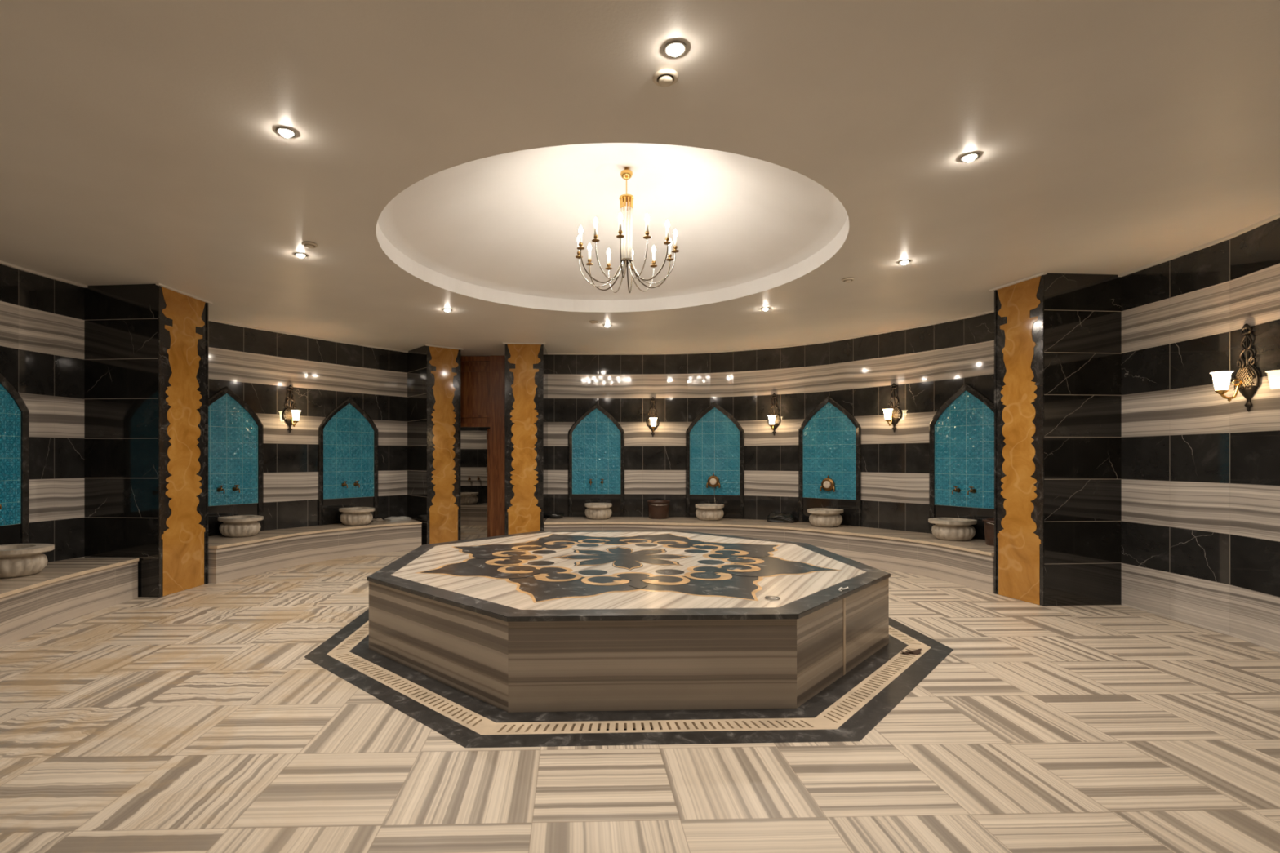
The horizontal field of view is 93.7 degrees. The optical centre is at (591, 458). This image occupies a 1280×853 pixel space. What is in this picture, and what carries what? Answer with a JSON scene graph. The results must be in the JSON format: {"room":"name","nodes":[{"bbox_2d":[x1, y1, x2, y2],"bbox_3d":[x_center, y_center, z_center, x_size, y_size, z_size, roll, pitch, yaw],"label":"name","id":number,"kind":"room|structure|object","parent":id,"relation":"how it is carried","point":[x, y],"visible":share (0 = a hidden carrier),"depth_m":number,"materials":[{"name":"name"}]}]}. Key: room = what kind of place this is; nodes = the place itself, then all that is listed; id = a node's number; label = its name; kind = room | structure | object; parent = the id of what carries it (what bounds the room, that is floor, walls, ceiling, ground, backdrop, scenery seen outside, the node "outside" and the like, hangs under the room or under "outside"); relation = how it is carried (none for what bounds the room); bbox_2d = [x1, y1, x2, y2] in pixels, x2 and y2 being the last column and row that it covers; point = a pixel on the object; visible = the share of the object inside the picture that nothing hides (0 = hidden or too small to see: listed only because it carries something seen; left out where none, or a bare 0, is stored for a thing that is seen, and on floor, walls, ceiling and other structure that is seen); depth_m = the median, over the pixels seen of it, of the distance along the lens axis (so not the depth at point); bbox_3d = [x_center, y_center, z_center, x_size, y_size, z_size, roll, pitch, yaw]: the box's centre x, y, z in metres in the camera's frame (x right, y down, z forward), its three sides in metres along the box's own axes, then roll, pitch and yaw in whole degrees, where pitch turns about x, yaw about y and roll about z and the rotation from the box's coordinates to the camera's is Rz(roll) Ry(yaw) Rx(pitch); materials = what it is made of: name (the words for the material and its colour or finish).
{"room":"spa","nodes":[
{"label":"spa","id":0,"kind":"room"},
{"bbox_2d":[0,263,84,562],"bbox_3d":[-5.021,-0.175,4.112,0.597,3.150,5.264,0,0,-7],"label":"wall","id":1,"kind":"structure","parent":0,"point":[42,318],"depth_m":5.75,"materials":[{"name":"stone"}]},
{"bbox_2d":[0,372,29,545],"bbox_3d":[-5.240,0.029,5.086,0.065,1.897,0.936,0,0,0],"label":"wall niche","id":2,"kind":"object","parent":1,"relation":"attached to","point":[14,412],"visible":0.89,"depth_m":5.42,"materials":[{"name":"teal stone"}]},
{"bbox_2d":[0,260,87,288],"bbox_3d":[-4.947,-1.738,4.128,0.507,0.021,5.150,0,0,-7],"label":"trim","id":3,"kind":"structure","parent":1,"relation":"attached to","point":[3,263],"depth_m":5.66,"materials":[{"name":"paint"}]},
{"bbox_2d":[208,320,407,530],"bbox_3d":[-4.059,-0.175,8.537,0.378,3.150,4.241,0,0,35],"label":"wall","id":4,"kind":"structure","parent":0,"point":[259,366],"depth_m":8.54,"materials":[{"name":"stone"}]},
{"bbox_2d":[208,386,263,536],"bbox_3d":[-4.684,0.029,7.674,0.065,1.897,0.936,0,0,31],"label":"wall niche","id":5,"kind":"object","parent":4,"relation":"attached to","point":[235,432],"visible":0.62,"depth_m":7.74,"materials":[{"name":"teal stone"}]},
{"bbox_2d":[217,485,225,493],"bbox_3d":[-4.677,0.394,7.559,0.129,0.104,0.056,0,0,31],"label":"tap","id":6,"kind":"object","parent":5,"relation":"attached to","point":[219,489],"visible":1,"depth_m":7.55,"materials":[{"name":"gold metal"}]},
{"bbox_2d":[232,484,239,493],"bbox_3d":[-4.580,0.394,7.723,0.129,0.104,0.056,0,0,31],"label":"tap","id":7,"kind":"object","parent":5,"relation":"attached to","point":[236,488],"visible":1,"depth_m":7.72,"materials":[{"name":"gold metal"}]},
{"bbox_2d":[282,385,301,432],"bbox_3d":[-4.135,-0.688,8.302,0.238,0.675,0.205,0,0,37],"label":"wall sconce","id":8,"kind":"object","parent":4,"relation":"attached to","point":[295,417],"visible":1,"depth_m":8.32,"materials":[{"name":"metal"}]},
{"bbox_2d":[208,318,408,352],"bbox_3d":[-4.003,-1.738,8.485,0.291,0.021,4.150,0,0,35],"label":"trim","id":9,"kind":"structure","parent":4,"relation":"attached to","point":[210,320],"depth_m":8.46,"materials":[{"name":"paint"}]},
{"bbox_2d":[318,397,377,525],"bbox_3d":[-3.672,0.029,9.055,0.066,1.897,0.936,0,0,40],"label":"wall niche","id":10,"kind":"object","parent":4,"relation":"attached to","point":[348,437],"visible":0.97,"depth_m":9.02,"materials":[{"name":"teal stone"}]},
{"bbox_2d":[342,480,347,488],"bbox_3d":[-3.684,0.394,8.941,0.129,0.104,0.056,0,0,40],"label":"tap","id":11,"kind":"object","parent":10,"relation":"attached to","point":[344,484],"visible":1,"depth_m":8.94,"materials":[{"name":"gold metal"}]},
{"bbox_2d":[353,480,359,487],"bbox_3d":[-3.562,0.394,9.087,0.129,0.104,0.056,0,0,40],"label":"tap","id":12,"kind":"object","parent":10,"relation":"attached to","point":[355,483],"visible":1,"depth_m":9.09,"materials":[{"name":"gold metal"}]},
{"bbox_2d":[460,355,505,537],"bbox_3d":[-2.103,-0.175,10.660,1.235,3.148,0.940,0,0,0],"label":"door","id":13,"kind":"structure","parent":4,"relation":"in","point":[482,379],"depth_m":10.19,"materials":[{"name":"brown wood"}]},
{"bbox_2d":[460,426,489,502],"bbox_3d":[-2.400,-0.175,13.150,4.400,3.150,0.100,0,0,0],"label":"wall","id":14,"kind":"structure","parent":0,"point":[473,442],"depth_m":13.10,"materials":[{"name":"stone"}]},
{"bbox_2d":[0,0,1279,356],"bbox_3d":[0.157,-2.138,5.250,21.000,0.775,21.000,0,0,0],"label":"ceiling","id":15,"kind":"structure","parent":0,"point":[454,155],"depth_m":3.51,"materials":[{"name":"paint"}]},
{"bbox_2d":[275,126,296,137],"bbox_3d":[-1.640,-1.737,3.208,0.102,0.024,0.102,0,0,0],"label":"recessed light","id":16,"kind":"object","parent":15,"relation":"in","point":[286,132],"visible":1,"depth_m":3.19,"materials":[{"name":"beige"}]},
{"bbox_2d":[293,253,307,257],"bbox_3d":[-2.504,-1.737,5.145,0.102,0.024,0.102,0,0,0],"label":"recessed light","id":17,"kind":"object","parent":15,"relation":"in","point":[299,255],"visible":1,"depth_m":5.13,"materials":[{"name":"beige"}]},
{"bbox_2d":[302,241,317,248],"bbox_3d":[-2.304,-1.734,4.884,0.118,0.030,0.118,0,0,0],"label":"smoke detector","id":18,"kind":"object","parent":15,"relation":"attached to","point":[307,244],"visible":1,"depth_m":4.86,"materials":[{"name":"beige plastic"}]},
{"bbox_2d":[589,320,598,324],"bbox_3d":[0.025,-1.734,7.646,0.118,0.030,0.118,0,0,0],"label":"valve","id":19,"kind":"object","parent":15,"relation":"attached to","point":[590,322],"visible":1,"depth_m":7.62,"materials":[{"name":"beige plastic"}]},
{"bbox_2d":[575,167,679,293],"bbox_3d":[0.300,-2.011,5.200,0.888,1.021,0.888,0,0,0],"label":"chandelier","id":20,"kind":"object","parent":15,"relation":"hanging from","point":[626,174],"visible":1,"depth_m":5.16,"materials":[{"name":"gold metal"}]},
{"bbox_2d":[653,68,678,86],"bbox_3d":[0.337,-1.734,2.741,0.118,0.030,0.118,0,0,0],"label":"smoke detector","id":21,"kind":"object","parent":15,"relation":"attached to","point":[665,77],"visible":1,"depth_m":2.72,"materials":[{"name":"beige plastic"}]},
{"bbox_2d":[662,40,687,57],"bbox_3d":[0.355,-1.737,2.557,0.102,0.024,0.102,0,0,0],"label":"recessed light","id":22,"kind":"object","parent":15,"relation":"in","point":[673,49],"visible":1,"depth_m":2.54,"materials":[{"name":"glass"}]},
{"bbox_2d":[760,307,769,311],"bbox_3d":[2.027,-1.737,6.992,0.102,0.024,0.102,0,0,0],"label":"recessed light","id":23,"kind":"object","parent":15,"relation":"in","point":[762,308],"visible":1,"depth_m":6.97,"materials":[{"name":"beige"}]},
{"bbox_2d":[841,277,854,283],"bbox_3d":[2.500,-1.734,5.844,0.118,0.030,0.118,0,0,0],"label":"smoke detector","id":24,"kind":"object","parent":15,"relation":"attached to","point":[846,280],"visible":1,"depth_m":5.82,"materials":[{"name":"beige plastic"}]},
{"bbox_2d":[897,259,911,264],"bbox_3d":[2.782,-1.737,5.330,0.102,0.024,0.102,0,0,0],"label":"recessed light","id":25,"kind":"object","parent":15,"relation":"in","point":[907,261],"visible":1,"depth_m":5.31,"materials":[{"name":"beige"}]},
{"bbox_2d":[959,152,980,162],"bbox_3d":[2.192,-1.737,3.474,0.102,0.024,0.102,0,0,0],"label":"recessed light","id":26,"kind":"object","parent":15,"relation":"in","point":[970,157],"visible":1,"depth_m":3.46,"materials":[{"name":"beige glass"}]},
{"bbox_2d":[0,525,1279,852],"bbox_3d":[0.275,1.400,5.260,20.607,0.001,20.607,0,0,0],"label":"floor","id":27,"kind":"structure","parent":0,"point":[197,719],"depth_m":2.83,"materials":[{"name":"stone"}]},
{"bbox_2d":[0,558,138,647],"bbox_3d":[-4.673,1.200,4.052,1.070,0.400,4.004,0,0,-12],"label":"bench","id":28,"kind":"object","parent":27,"relation":"on","point":[64,591],"visible":0.96,"depth_m":5.13,"materials":[{"name":"beige stone"}]},
{"bbox_2d":[0,543,54,578],"bbox_3d":[-4.939,0.880,5.106,0.544,0.240,0.444,0,0,0],"label":"basin","id":29,"kind":"object","parent":28,"relation":"on","point":[16,560],"visible":1,"depth_m":5.02,"materials":[{"name":"beige stone"}]},
{"bbox_2d":[84,283,212,597],"bbox_3d":[-4.711,-0.174,6.343,0.918,3.149,0.753,0,0,0],"label":"pillar","id":30,"kind":"structure","parent":27,"relation":"on","point":[146,345],"depth_m":6.06,"materials":[{"name":"black stone"}]},
{"bbox_2d":[208,519,422,583],"bbox_3d":[-3.858,1.190,8.139,0.994,0.420,3.691,0,0,32],"label":"bench","id":31,"kind":"object","parent":27,"relation":"on","point":[229,558],"visible":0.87,"depth_m":7.91,"materials":[{"name":"beige stone"}]},
{"bbox_2d":[217,515,263,537],"bbox_3d":[-4.416,0.860,7.535,0.544,0.240,0.444,0,0,31],"label":"basin","id":32,"kind":"object","parent":31,"relation":"on","point":[237,526],"visible":1,"depth_m":7.38,"materials":[{"name":"beige stone"}]},
{"bbox_2d":[338,506,374,525],"bbox_3d":[-3.465,0.860,8.835,0.544,0.240,0.444,0,0,40],"label":"basin","id":33,"kind":"object","parent":31,"relation":"on","point":[351,516],"visible":1,"depth_m":8.68,"materials":[{"name":"beige stone"}]},
{"bbox_2d":[371,518,383,522],"bbox_3d":[-3.314,0.953,9.250,0.176,0.053,0.131,0,0,-29],"label":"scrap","id":34,"kind":"object","parent":31,"relation":"on","point":[374,520],"visible":0.96,"depth_m":9.21,"materials":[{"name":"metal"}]},
{"bbox_2d":[384,515,411,521],"bbox_3d":[-3.052,0.947,9.419,0.371,0.066,0.247,0,0,-43],"label":"folded cloth","id":35,"kind":"object","parent":31,"relation":"on","point":[402,517],"visible":1,"depth_m":9.34,"materials":[{"name":"white fabric"}]},
{"bbox_2d":[407,344,462,545],"bbox_3d":[-2.541,-0.174,9.759,0.728,3.149,0.913,0,0,-36],"label":"pillar","id":36,"kind":"structure","parent":27,"relation":"on","point":[433,371],"depth_m":9.40,"materials":[{"name":"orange stone"}]},
{"bbox_2d":[460,502,487,525],"bbox_3d":[-2.550,1.190,12.765,3.100,0.420,0.630,0,0,0],"label":"bench","id":37,"kind":"object","parent":27,"relation":"on","point":[475,514],"visible":0.21,"depth_m":12.45,"materials":[{"name":"beige stone"}]},
{"bbox_2d":[460,492,478,504],"bbox_3d":[-2.650,0.860,12.737,0.444,0.240,0.544,0,0,0],"label":"basin","id":38,"kind":"object","parent":37,"relation":"on","point":[466,498],"visible":0.88,"depth_m":12.56,"materials":[{"name":"beige stone"}]},
{"bbox_2d":[502,342,547,534],"bbox_3d":[-1.029,-0.174,9.622,0.642,3.149,1.156,0,0,0],"label":"pillar","id":39,"kind":"structure","parent":27,"relation":"on","point":[526,363],"depth_m":9.09,"materials":[{"name":"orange stone"}]},
{"bbox_2d":[366,529,890,712],"bbox_3d":[0.275,1.133,5.260,3.908,0.534,3.908,0,0,-2],"label":"stone platform","id":40,"kind":"object","parent":27,"relation":"on","point":[664,620],"visible":1,"depth_m":3.67,"materials":[{"name":"brown stone"}]},
{"bbox_2d":[764,595,780,599],"bbox_3d":[1.115,0.863,3.700,0.094,0.012,0.094,0,0,0],"label":"disc","id":41,"kind":"object","parent":40,"relation":"on","point":[768,597],"visible":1,"depth_m":3.68,"materials":[{"name":"white"}]},
{"bbox_2d":[838,586,848,591],"bbox_3d":[1.655,0.859,3.940,0.147,0.020,0.040,0,0,-44],"label":"string","id":42,"kind":"object","parent":40,"relation":"on","point":[841,588],"visible":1,"depth_m":3.93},
{"bbox_2d":[349,634,908,729],"bbox_3d":[0.275,1.425,5.260,4.187,0.050,4.187,0,0,0],"label":"trim","id":43,"kind":"structure","parent":27,"relation":"attached to","point":[815,705],"depth_m":3.37,"materials":[{"name":"black stone"}]},
{"bbox_2d":[326,620,930,734],"bbox_3d":[0.275,1.423,5.260,4.468,0.045,4.468,0,0,0],"label":"floor border","id":44,"kind":"object","parent":43,"relation":"in","point":[833,717],"visible":0.43,"depth_m":3.26,"materials":[{"name":"beige stone"}]},
{"bbox_2d":[901,648,921,654],"bbox_3d":[2.288,1.388,4.295,0.165,0.036,0.080,0,0,0],"label":"dry leaf","id":45,"kind":"object","parent":44,"relation":"on","point":[917,651],"visible":1,"depth_m":4.28,"materials":[{"name":"brown plant"}]},
{"bbox_2d":[304,608,953,747],"bbox_3d":[0.275,1.425,5.260,4.740,0.050,4.740,0,0,0],"label":"trim","id":46,"kind":"structure","parent":27,"relation":"attached to","point":[865,719],"depth_m":3.15,"materials":[{"name":"black stone"}]},
{"bbox_2d":[543,516,994,593],"bbox_3d":[2.373,1.190,8.490,6.863,0.420,2.114,0,0,31],"label":"bench","id":47,"kind":"object","parent":27,"relation":"on","point":[970,563],"visible":0.67,"depth_m":7.79,"materials":[{"name":"beige stone"}]},
{"bbox_2d":[546,513,564,518],"bbox_3d":[-0.606,0.949,9.772,0.300,0.062,0.210,0,0,0],"label":"tray","id":48,"kind":"object","parent":47,"relation":"on","point":[553,515],"visible":1,"depth_m":9.70,"materials":[{"name":"black plastic"}]},
{"bbox_2d":[584,502,612,519],"bbox_3d":[0.104,0.860,9.685,0.444,0.240,0.544,0,0,0],"label":"basin","id":49,"kind":"object","parent":47,"relation":"on","point":[596,511],"visible":1,"depth_m":9.51,"materials":[{"name":"beige stone"}]},
{"bbox_2d":[647,499,670,519],"bbox_3d":[1.087,0.838,9.771,0.379,0.285,0.384,0,0,0],"label":"bucket","id":50,"kind":"object","parent":47,"relation":"on","point":[657,508],"visible":1,"depth_m":9.63,"materials":[{"name":"brown plastic"}]},
{"bbox_2d":[695,503,724,520],"bbox_3d":[1.865,0.860,9.504,0.444,0.240,0.544,0,0,18],"label":"basin","id":51,"kind":"object","parent":47,"relation":"on","point":[705,512],"visible":1,"depth_m":9.33,"materials":[{"name":"beige stone"}]},
{"bbox_2d":[766,511,795,523],"bbox_3d":[2.911,0.904,9.197,0.429,0.151,0.258,0,0,26],"label":"bundle","id":52,"kind":"object","parent":47,"relation":"on","point":[773,517],"visible":1,"depth_m":9.10,"materials":[{"name":"black fabric"}]},
{"bbox_2d":[807,507,843,527],"bbox_3d":[3.353,0.860,8.614,0.544,0.240,0.444,0,0,-44],"label":"basin","id":53,"kind":"object","parent":47,"relation":"on","point":[820,517],"visible":1,"depth_m":8.45,"materials":[{"name":"beige stone"}]},
{"bbox_2d":[928,517,977,541],"bbox_3d":[4.341,0.860,7.216,0.544,0.240,0.444,0,0,-27],"label":"basin","id":54,"kind":"object","parent":47,"relation":"on","point":[953,529],"visible":1,"depth_m":7.06,"materials":[{"name":"beige stone"}]},
{"bbox_2d":[982,518,994,546],"bbox_3d":[4.610,0.838,6.721,0.379,0.285,0.384,0,0,0],"label":"bucket","id":55,"kind":"object","parent":47,"relation":"on","point":[988,523],"visible":0.33,"depth_m":6.70,"materials":[{"name":"brown plastic"}]},
{"bbox_2d":[989,271,1121,606],"bbox_3d":[4.615,-0.174,5.954,0.936,3.149,0.602,0,0,-6],"label":"pillar","id":56,"kind":"structure","parent":27,"relation":"on","point":[1058,336],"depth_m":5.70,"materials":[{"name":"black stone"}]},
{"bbox_2d":[547,312,994,533],"bbox_3d":[2.449,-0.175,8.835,7.236,3.150,1.688,0,0,32],"label":"wall","id":57,"kind":"structure","parent":0,"point":[927,365],"depth_m":9.37,"materials":[{"name":"stone"}]},
{"bbox_2d":[568,403,624,516],"bbox_3d":[0.073,0.029,9.986,0.936,1.897,0.066,0,0,0],"label":"wall niche","id":58,"kind":"object","parent":57,"relation":"attached to","point":[596,440],"visible":0.99,"depth_m":9.99,"materials":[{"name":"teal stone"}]},
{"bbox_2d":[646,396,658,436],"bbox_3d":[1.010,-0.688,9.863,0.205,0.675,0.238,0,0,3],"label":"wall sconce","id":59,"kind":"object","parent":57,"relation":"attached to","point":[653,421],"visible":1,"depth_m":9.96,"materials":[{"name":"gold metal"}]},
{"bbox_2d":[685,401,744,519],"bbox_3d":[2.002,0.029,9.775,0.936,1.897,0.065,0,0,18],"label":"wall niche","id":60,"kind":"object","parent":57,"relation":"attached to","point":[715,439],"visible":0.98,"depth_m":9.77,"materials":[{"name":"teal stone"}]},
{"bbox_2d":[706,473,720,488],"bbox_3d":[1.976,0.363,9.743,0.229,0.246,0.078,0,0,18],"label":"shower mixer","id":61,"kind":"object","parent":60,"relation":"attached to","point":[713,481],"visible":1,"depth_m":9.72,"materials":[{"name":"gold metal"}]},
{"bbox_2d":[547,310,994,355],"bbox_3d":[2.408,-1.738,8.775,7.070,0.021,1.594,0,0,32],"label":"trim","id":62,"kind":"structure","parent":57,"relation":"attached to","point":[992,311],"depth_m":9.19,"materials":[{"name":"paint"}]},
{"bbox_2d":[767,393,781,435],"bbox_3d":[2.812,-0.688,9.314,0.205,0.675,0.238,0,0,29],"label":"wall sconce","id":63,"kind":"object","parent":57,"relation":"attached to","point":[771,420],"visible":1,"depth_m":9.38,"materials":[{"name":"gold metal"}]},
{"bbox_2d":[798,395,861,526],"bbox_3d":[3.514,0.029,8.880,0.065,1.897,0.936,0,0,-44],"label":"wall niche","id":64,"kind":"object","parent":57,"relation":"attached to","point":[829,437],"visible":0.99,"depth_m":8.85,"materials":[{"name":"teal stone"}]},
{"bbox_2d":[819,475,835,492],"bbox_3d":[3.486,0.373,8.853,0.078,0.246,0.229,0,0,-44],"label":"shower mixer","id":65,"kind":"object","parent":64,"relation":"attached to","point":[828,484],"visible":1,"depth_m":8.82,"materials":[{"name":"gold metal"}]},
{"bbox_2d":[883,382,901,432],"bbox_3d":[4.035,-0.688,8.102,0.238,0.675,0.205,0,0,-36],"label":"wall sconce","id":66,"kind":"object","parent":57,"relation":"attached to","point":[887,412],"visible":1,"depth_m":8.12,"materials":[{"name":"gold metal"}]},
{"bbox_2d":[928,383,994,539],"bbox_3d":[4.604,0.029,7.363,0.066,1.897,0.936,0,0,-27],"label":"wall niche","id":67,"kind":"object","parent":57,"relation":"attached to","point":[962,431],"visible":0.7,"depth_m":7.39,"materials":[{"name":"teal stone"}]},
{"bbox_2d":[951,485,960,493],"bbox_3d":[4.504,0.394,7.419,0.129,0.104,0.056,0,0,-27],"label":"tap","id":68,"kind":"object","parent":67,"relation":"attached to","point":[956,490],"visible":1,"depth_m":7.42,"materials":[{"name":"gold metal"}]},
{"bbox_2d":[967,486,976,494],"bbox_3d":[4.589,0.394,7.249,0.129,0.104,0.056,0,0,-27],"label":"tap","id":69,"kind":"object","parent":67,"relation":"attached to","point":[973,491],"visible":1,"depth_m":7.25,"materials":[{"name":"gold metal"}]},
{"bbox_2d":[1121,217,1279,653],"bbox_3d":[4.771,-0.175,3.778,0.432,3.150,5.045,0,0,11],"label":"wall","id":70,"kind":"structure","parent":0,"point":[1201,470],"depth_m":4.93,"materials":[{"name":"stone"}]},
{"bbox_2d":[1117,213,1279,276],"bbox_3d":[4.698,-1.738,3.799,0.344,0.021,4.936,0,0,11],"label":"trim","id":71,"kind":"structure","parent":70,"relation":"attached to","point":[1276,216],"depth_m":4.87,"materials":[{"name":"paint"}]},
{"bbox_2d":[1209,323,1259,412],"bbox_3d":[4.878,-0.688,4.573,0.238,0.675,0.205,0,0,12],"label":"wall sconce","id":72,"kind":"object","parent":70,"relation":"attached to","point":[1221,380],"visible":1,"depth_m":4.55,"materials":[{"name":"gold metal"}]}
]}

